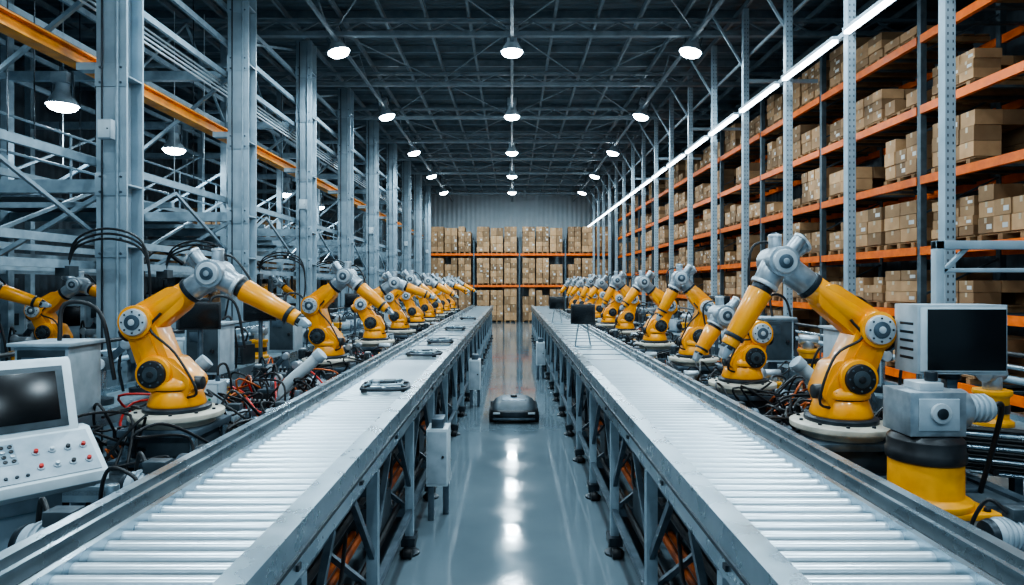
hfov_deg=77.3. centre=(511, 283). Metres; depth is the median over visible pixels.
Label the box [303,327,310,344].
motor
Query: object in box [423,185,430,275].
steel column
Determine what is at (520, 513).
floor
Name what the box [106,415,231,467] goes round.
base
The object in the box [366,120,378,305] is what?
steel column
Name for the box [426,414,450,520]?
control box
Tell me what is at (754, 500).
conveyor
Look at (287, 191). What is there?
lamp
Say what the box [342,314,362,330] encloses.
motor
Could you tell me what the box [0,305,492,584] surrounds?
conveyor
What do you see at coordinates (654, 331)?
robot
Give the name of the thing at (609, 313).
robot
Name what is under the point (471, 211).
wall
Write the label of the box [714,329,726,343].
motor
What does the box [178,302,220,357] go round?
monitor
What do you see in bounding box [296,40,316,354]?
steel column
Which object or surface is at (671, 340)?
supplies
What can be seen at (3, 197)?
walkway
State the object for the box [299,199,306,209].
junction box
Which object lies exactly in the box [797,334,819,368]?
rotary actuator
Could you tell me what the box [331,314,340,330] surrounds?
motor
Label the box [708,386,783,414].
pedestal
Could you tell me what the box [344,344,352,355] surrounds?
stand
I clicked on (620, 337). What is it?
pedestal
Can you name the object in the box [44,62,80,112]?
lamp
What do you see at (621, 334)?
supplies
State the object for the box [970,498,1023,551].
hose
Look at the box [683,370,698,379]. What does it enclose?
rotary actuator
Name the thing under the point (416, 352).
chassis
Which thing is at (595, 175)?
lamp
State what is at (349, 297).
monitor
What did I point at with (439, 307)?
robot
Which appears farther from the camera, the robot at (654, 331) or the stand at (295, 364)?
the robot at (654, 331)
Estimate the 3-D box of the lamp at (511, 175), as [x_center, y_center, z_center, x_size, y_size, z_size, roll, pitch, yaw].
[0.000,-4.705,26.300,0.436,0.750,0.436,0,0,0]
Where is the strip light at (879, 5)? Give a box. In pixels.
[587,0,894,226]
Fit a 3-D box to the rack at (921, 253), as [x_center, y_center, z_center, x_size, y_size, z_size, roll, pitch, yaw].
[6.075,-1.100,18.275,1.190,6.200,30.390,0,0,0]
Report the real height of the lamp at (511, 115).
0.750 m
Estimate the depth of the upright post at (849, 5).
7.91 m
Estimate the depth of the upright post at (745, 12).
11.47 m
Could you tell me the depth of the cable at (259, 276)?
11.17 m
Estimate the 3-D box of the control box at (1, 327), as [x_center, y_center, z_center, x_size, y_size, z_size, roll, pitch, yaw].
[-6.511,0.812,7.822,0.465,0.735,0.395,0,0,4]
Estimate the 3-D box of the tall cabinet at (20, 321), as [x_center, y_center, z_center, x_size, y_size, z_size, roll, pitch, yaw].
[-8.896,0.736,10.993,1.040,2.529,0.755,0,0,-29]
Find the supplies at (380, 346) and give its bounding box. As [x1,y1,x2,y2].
[373,346,386,355]
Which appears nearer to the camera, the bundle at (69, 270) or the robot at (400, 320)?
the bundle at (69, 270)
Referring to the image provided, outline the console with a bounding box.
[0,356,108,551]
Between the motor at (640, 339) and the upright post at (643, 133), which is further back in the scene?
the upright post at (643, 133)
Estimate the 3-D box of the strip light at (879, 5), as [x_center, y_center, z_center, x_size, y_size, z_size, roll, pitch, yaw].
[4.065,-3.072,19.480,0.090,0.075,30.020,0,0,0]
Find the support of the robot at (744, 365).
on the pedestal at (757, 401)
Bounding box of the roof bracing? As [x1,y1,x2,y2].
[305,0,724,201]
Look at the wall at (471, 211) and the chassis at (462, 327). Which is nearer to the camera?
the chassis at (462, 327)
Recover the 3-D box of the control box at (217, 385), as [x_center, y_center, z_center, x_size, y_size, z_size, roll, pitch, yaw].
[-2.587,0.930,5.488,0.317,0.501,0.269,0,0,-6]
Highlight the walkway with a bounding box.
[0,111,386,251]
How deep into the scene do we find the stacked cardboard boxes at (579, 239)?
33.58 m
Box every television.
[549,297,564,322]
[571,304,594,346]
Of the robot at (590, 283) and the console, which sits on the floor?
the console
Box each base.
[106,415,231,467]
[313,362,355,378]
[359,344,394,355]
[394,333,415,341]
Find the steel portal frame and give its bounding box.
[931,241,1023,381]
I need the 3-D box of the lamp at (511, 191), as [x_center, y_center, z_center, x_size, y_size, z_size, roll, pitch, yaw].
[0.000,-4.705,31.000,0.436,0.750,0.436,0,0,0]
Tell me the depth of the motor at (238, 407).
5.07 m
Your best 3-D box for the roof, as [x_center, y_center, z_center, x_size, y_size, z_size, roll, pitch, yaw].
[-1.450,-4.780,16.450,20.100,0.320,33.100,0,0,0]
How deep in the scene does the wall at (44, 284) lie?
16.82 m
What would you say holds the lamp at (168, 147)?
hanging from the conduit
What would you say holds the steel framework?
on the floor
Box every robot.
[0,278,51,307]
[24,270,95,339]
[117,247,311,429]
[263,275,295,298]
[301,260,393,367]
[350,271,434,346]
[383,269,440,334]
[399,273,457,327]
[415,273,458,321]
[428,277,469,317]
[437,275,468,313]
[444,277,476,311]
[558,278,579,309]
[566,276,587,303]
[569,277,596,303]
[579,274,604,321]
[585,274,623,327]
[601,271,640,335]
[619,270,677,348]
[656,263,718,365]
[692,295,776,394]
[718,233,895,442]
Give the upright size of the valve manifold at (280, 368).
0.194 m
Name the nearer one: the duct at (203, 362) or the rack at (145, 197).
the duct at (203, 362)
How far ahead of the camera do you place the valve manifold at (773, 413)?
5.02 m
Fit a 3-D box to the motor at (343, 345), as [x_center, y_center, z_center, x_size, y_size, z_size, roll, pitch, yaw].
[-2.164,0.991,8.343,0.290,0.378,0.247,0,0,-6]
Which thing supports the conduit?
hanging from the roof
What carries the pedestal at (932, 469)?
on the mounting plate
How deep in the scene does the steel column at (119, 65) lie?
6.74 m
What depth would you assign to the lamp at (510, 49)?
12.09 m
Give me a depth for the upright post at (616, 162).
25.71 m
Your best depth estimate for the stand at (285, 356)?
6.90 m
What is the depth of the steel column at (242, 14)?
9.86 m
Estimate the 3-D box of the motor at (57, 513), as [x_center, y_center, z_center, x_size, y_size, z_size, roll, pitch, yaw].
[-1.800,1.029,2.615,0.421,0.302,0.211,0,0,0]
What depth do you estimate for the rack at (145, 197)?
17.39 m
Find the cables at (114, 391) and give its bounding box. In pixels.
[70,315,408,506]
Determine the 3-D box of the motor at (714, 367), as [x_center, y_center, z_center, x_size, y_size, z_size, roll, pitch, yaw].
[2.156,0.997,6.490,0.280,0.366,0.239,0,0,0]
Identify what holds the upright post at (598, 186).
on the floor
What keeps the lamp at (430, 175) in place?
hanging from the roof
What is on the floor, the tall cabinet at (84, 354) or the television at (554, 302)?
the tall cabinet at (84, 354)
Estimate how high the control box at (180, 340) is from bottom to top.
0.639 m
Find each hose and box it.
[98,466,137,499]
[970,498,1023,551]
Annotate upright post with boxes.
[593,188,594,274]
[597,182,599,275]
[602,176,604,307]
[608,169,610,303]
[615,161,617,291]
[623,153,625,283]
[631,143,634,286]
[642,129,645,311]
[654,114,657,312]
[669,96,673,319]
[688,76,692,312]
[711,45,716,354]
[742,8,748,297]
[783,0,792,383]
[844,0,855,295]
[938,0,955,303]
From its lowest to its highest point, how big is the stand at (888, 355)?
0.545 m
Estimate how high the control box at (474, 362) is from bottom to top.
0.860 m
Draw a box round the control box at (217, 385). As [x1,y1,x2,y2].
[204,362,233,407]
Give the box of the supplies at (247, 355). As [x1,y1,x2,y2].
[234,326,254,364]
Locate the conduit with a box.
[7,0,423,228]
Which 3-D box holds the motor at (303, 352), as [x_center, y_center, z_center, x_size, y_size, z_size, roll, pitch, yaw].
[-2.564,0.989,7.963,0.292,0.382,0.249,0,0,11]
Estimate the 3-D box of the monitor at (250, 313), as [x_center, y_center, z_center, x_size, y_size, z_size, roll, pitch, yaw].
[-2.750,0.670,7.000,0.340,1.020,0.200,0,0,-11]
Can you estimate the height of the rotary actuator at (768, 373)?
0.317 m
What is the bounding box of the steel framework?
[0,0,423,360]
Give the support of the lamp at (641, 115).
hanging from the roof
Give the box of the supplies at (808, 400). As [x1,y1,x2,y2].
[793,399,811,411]
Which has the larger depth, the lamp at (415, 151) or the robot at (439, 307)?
the lamp at (415, 151)
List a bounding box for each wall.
[0,53,295,339]
[320,191,665,319]
[667,3,1023,395]
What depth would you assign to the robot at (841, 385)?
3.96 m
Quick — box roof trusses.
[0,0,975,166]
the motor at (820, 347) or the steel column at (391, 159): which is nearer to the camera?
the motor at (820, 347)
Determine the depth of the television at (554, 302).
13.48 m
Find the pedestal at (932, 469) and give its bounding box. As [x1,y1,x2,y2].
[884,429,1003,520]
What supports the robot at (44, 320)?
on the pedestal
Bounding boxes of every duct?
[195,355,212,370]
[276,348,326,400]
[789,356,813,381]
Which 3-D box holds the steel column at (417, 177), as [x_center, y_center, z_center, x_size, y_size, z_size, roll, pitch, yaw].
[-4.220,-1.470,28.740,0.500,6.940,0.500,0,0,0]
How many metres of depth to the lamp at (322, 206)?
21.77 m
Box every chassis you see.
[359,378,410,392]
[405,348,442,356]
[426,337,453,343]
[444,325,465,329]
[460,316,475,319]
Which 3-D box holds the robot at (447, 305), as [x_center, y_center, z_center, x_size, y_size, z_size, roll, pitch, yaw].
[-1.921,0.337,20.271,1.066,1.226,0.600,0,0,-20]
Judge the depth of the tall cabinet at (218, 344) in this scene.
6.14 m
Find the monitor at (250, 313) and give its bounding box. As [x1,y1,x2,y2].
[243,302,276,364]
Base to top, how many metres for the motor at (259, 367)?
0.355 m
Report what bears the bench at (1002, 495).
on the floor
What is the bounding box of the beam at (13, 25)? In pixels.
[0,5,423,238]
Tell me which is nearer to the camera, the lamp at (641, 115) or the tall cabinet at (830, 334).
the tall cabinet at (830, 334)
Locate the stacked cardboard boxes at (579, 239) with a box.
[431,227,607,321]
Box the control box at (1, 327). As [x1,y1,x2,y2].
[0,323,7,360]
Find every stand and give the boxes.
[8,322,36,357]
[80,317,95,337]
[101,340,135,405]
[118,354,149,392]
[259,352,290,378]
[271,360,301,379]
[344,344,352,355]
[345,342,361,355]
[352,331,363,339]
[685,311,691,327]
[871,392,876,402]
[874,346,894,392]
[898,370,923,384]
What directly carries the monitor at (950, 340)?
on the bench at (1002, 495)
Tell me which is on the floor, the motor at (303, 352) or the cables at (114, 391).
the cables at (114, 391)
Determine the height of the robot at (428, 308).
1.226 m
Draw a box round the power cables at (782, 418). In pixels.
[591,321,884,455]
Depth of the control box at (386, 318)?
16.69 m
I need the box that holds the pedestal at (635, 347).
[634,346,669,358]
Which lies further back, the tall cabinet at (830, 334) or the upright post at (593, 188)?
the upright post at (593, 188)
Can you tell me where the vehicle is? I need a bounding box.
[489,394,538,420]
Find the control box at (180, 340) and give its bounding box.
[175,337,184,354]
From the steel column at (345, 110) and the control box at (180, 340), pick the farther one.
the steel column at (345, 110)
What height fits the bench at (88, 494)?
0.819 m
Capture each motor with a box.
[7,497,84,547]
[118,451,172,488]
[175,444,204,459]
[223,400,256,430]
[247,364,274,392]
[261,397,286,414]
[298,348,312,360]
[303,327,307,347]
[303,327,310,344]
[305,372,322,387]
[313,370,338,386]
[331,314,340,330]
[332,318,353,333]
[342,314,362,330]
[343,345,357,364]
[348,313,363,328]
[355,351,371,360]
[417,323,428,331]
[605,329,618,338]
[632,332,643,345]
[644,311,653,321]
[666,345,679,364]
[668,310,683,332]
[701,369,719,384]
[712,366,722,377]
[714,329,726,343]
[737,401,759,413]
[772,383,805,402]
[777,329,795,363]
[811,346,822,368]
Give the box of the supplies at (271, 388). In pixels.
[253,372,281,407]
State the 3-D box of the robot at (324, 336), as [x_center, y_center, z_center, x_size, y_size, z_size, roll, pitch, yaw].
[-1.945,0.337,7.551,1.066,1.226,0.600,0,0,-14]
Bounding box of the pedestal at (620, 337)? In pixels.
[609,334,631,341]
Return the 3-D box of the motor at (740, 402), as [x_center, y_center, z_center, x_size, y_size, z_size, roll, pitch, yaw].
[1.790,1.038,5.055,0.395,0.284,0.198,0,0,0]
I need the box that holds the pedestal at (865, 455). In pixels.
[783,425,886,479]
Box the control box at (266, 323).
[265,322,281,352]
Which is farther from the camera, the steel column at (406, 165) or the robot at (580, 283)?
the steel column at (406, 165)
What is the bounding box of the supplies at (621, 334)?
[615,334,630,342]
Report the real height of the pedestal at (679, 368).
0.230 m
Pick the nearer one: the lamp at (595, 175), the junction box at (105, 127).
the junction box at (105, 127)
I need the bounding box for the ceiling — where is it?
[0,0,957,194]
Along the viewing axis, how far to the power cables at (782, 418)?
5.30 m
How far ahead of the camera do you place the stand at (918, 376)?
5.32 m
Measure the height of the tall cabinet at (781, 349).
1.897 m
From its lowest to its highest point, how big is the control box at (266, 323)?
0.639 m
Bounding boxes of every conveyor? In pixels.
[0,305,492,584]
[531,305,1023,584]
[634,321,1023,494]
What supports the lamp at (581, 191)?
hanging from the roof
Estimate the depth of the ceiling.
15.78 m
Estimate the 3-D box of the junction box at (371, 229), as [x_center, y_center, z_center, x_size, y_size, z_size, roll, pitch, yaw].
[-4.200,-1.600,19.098,0.140,0.200,0.095,0,0,0]
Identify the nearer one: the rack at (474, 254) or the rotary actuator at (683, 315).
the rotary actuator at (683, 315)
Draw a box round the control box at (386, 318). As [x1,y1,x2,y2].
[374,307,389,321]
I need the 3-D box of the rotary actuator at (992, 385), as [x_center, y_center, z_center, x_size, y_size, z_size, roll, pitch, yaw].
[3.420,0.792,4.559,0.260,0.415,0.260,0,0,-26]
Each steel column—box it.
[95,0,143,452]
[227,0,256,384]
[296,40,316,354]
[337,88,353,314]
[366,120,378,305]
[386,143,396,274]
[402,161,410,279]
[414,174,421,307]
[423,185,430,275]
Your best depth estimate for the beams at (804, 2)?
13.34 m
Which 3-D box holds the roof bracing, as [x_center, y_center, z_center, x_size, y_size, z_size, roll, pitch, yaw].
[0.050,-4.766,15.800,6.760,0.391,39.600,0,0,0]
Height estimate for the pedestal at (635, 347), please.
0.230 m
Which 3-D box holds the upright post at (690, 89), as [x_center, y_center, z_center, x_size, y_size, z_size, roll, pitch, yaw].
[4.200,-1.470,15.080,0.180,6.940,0.180,0,0,0]
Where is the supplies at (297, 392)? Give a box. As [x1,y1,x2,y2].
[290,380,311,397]
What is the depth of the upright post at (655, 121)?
18.59 m
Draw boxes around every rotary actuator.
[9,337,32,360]
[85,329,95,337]
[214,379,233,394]
[250,327,268,358]
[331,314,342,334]
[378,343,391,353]
[645,352,656,357]
[646,308,654,315]
[680,314,692,334]
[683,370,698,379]
[763,369,781,390]
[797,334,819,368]
[971,370,1014,427]
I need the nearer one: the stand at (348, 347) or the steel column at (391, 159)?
the stand at (348, 347)
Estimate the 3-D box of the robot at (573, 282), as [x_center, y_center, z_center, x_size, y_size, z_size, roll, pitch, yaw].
[2.083,0.350,20.028,0.670,1.196,0.578,0,0,36]
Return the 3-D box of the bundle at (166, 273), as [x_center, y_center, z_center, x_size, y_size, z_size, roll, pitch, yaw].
[-4.063,-0.054,8.200,0.913,1.015,0.140,0,0,0]
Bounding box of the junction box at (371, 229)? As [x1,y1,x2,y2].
[369,227,373,233]
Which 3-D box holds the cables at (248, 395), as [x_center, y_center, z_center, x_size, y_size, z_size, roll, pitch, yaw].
[-2.228,0.987,12.696,1.464,0.383,18.090,0,0,0]
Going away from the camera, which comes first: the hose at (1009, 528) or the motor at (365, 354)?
the hose at (1009, 528)
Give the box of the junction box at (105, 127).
[97,119,114,139]
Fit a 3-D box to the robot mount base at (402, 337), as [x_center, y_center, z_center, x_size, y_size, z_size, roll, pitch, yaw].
[-2.120,1.065,12.100,0.600,0.230,0.600,0,0,0]
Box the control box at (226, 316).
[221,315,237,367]
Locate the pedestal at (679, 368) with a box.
[667,361,721,378]
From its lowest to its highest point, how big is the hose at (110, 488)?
0.330 m
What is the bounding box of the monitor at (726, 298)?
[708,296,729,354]
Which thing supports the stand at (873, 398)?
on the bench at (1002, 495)
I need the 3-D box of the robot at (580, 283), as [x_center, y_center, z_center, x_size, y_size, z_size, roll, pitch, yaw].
[2.030,0.371,18.005,0.866,1.155,0.564,0,0,3]
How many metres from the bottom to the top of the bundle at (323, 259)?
1.015 m
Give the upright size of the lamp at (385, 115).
0.748 m
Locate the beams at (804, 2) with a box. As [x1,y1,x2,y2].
[585,0,895,224]
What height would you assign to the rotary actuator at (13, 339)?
0.477 m
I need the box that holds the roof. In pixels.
[0,19,974,193]
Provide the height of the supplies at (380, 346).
0.333 m
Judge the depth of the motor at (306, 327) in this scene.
9.99 m
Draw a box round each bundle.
[55,227,150,297]
[156,240,229,315]
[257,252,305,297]
[317,259,348,292]
[962,425,1023,478]
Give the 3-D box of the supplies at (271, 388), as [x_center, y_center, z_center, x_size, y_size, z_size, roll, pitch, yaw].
[-2.183,0.988,5.831,0.266,0.384,0.204,0,0,0]
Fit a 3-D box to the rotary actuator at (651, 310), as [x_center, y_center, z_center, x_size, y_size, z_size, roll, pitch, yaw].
[3.420,0.792,15.770,0.260,0.415,0.260,0,0,-14]
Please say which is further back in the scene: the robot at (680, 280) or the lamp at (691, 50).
the lamp at (691, 50)
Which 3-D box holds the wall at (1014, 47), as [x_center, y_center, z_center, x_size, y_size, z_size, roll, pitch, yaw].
[8.700,-1.600,14.800,0.200,7.200,41.600,0,0,0]
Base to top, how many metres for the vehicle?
0.330 m
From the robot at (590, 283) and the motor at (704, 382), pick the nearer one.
the motor at (704, 382)
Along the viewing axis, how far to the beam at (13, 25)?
7.24 m
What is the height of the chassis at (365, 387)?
0.075 m
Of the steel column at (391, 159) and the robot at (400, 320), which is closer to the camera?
the robot at (400, 320)
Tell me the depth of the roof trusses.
13.95 m
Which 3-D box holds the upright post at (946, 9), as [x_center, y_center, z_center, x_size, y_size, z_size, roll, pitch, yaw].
[4.200,-1.470,6.180,0.180,6.940,0.180,0,0,0]
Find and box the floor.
[91,320,1023,584]
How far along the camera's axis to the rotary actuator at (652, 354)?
8.26 m
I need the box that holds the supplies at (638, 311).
[634,305,644,321]
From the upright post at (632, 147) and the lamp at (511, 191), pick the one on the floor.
the upright post at (632, 147)
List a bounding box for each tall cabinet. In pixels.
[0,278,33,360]
[6,299,116,504]
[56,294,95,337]
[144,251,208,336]
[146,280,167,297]
[185,294,245,379]
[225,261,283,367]
[268,292,303,370]
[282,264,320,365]
[757,293,796,368]
[818,296,880,385]
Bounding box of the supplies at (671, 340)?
[666,331,675,342]
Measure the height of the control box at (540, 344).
0.860 m
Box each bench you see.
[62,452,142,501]
[965,472,1023,513]
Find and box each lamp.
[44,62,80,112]
[161,118,185,154]
[283,173,292,197]
[320,192,324,209]
[324,18,349,58]
[376,92,394,120]
[406,136,419,155]
[425,161,436,178]
[439,180,447,194]
[501,25,522,57]
[504,97,519,120]
[506,138,517,155]
[507,164,516,178]
[508,182,515,194]
[578,180,586,194]
[590,162,601,178]
[606,136,620,155]
[633,92,650,120]
[679,18,704,58]
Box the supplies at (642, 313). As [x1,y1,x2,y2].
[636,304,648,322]
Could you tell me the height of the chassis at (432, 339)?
0.075 m
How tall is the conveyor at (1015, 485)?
1.040 m
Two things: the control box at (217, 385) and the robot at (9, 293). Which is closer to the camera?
the control box at (217, 385)
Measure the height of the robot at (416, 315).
1.206 m
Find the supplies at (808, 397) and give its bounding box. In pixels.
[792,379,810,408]
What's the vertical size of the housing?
0.693 m
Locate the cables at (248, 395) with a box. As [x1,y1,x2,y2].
[77,313,452,469]
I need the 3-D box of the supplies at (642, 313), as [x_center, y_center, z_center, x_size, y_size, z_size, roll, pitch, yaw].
[3.387,0.765,16.538,0.326,0.470,0.250,0,0,-1]
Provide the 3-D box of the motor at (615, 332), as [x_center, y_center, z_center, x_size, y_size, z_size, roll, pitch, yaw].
[1.761,0.987,11.182,0.295,0.385,0.251,0,0,0]
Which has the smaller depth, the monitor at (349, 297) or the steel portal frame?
the steel portal frame
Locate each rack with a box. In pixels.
[144,196,333,304]
[431,240,611,321]
[618,0,1023,407]
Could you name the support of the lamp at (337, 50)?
hanging from the roof
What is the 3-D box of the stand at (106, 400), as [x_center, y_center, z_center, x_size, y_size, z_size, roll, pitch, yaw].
[-3.385,0.728,5.330,0.459,0.545,0.200,0,0,-21]
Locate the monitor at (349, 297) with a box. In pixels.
[345,293,359,335]
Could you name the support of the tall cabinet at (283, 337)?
on the floor
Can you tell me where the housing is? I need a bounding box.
[883,371,1004,493]
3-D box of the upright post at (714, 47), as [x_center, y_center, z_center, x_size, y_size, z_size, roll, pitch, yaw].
[4.200,-1.470,13.300,0.180,6.940,0.180,0,0,0]
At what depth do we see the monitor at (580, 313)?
8.38 m
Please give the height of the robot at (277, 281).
1.103 m
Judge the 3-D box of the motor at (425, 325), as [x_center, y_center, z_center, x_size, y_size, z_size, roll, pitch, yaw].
[-1.844,0.994,13.404,0.285,0.372,0.243,0,0,0]
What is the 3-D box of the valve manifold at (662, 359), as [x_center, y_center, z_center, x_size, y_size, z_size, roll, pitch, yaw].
[2.197,1.070,8.965,0.361,0.220,0.211,0,0,11]
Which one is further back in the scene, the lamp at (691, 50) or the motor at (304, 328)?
the lamp at (691, 50)
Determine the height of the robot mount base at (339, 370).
0.230 m
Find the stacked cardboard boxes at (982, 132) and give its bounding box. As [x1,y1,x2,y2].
[619,0,1023,414]
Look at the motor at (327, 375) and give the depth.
6.51 m
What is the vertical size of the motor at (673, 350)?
0.360 m
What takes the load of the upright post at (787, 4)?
on the floor
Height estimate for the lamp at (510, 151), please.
0.750 m
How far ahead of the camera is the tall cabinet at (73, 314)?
13.03 m
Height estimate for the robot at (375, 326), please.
1.156 m
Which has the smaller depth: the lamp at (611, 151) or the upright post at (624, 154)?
the lamp at (611, 151)

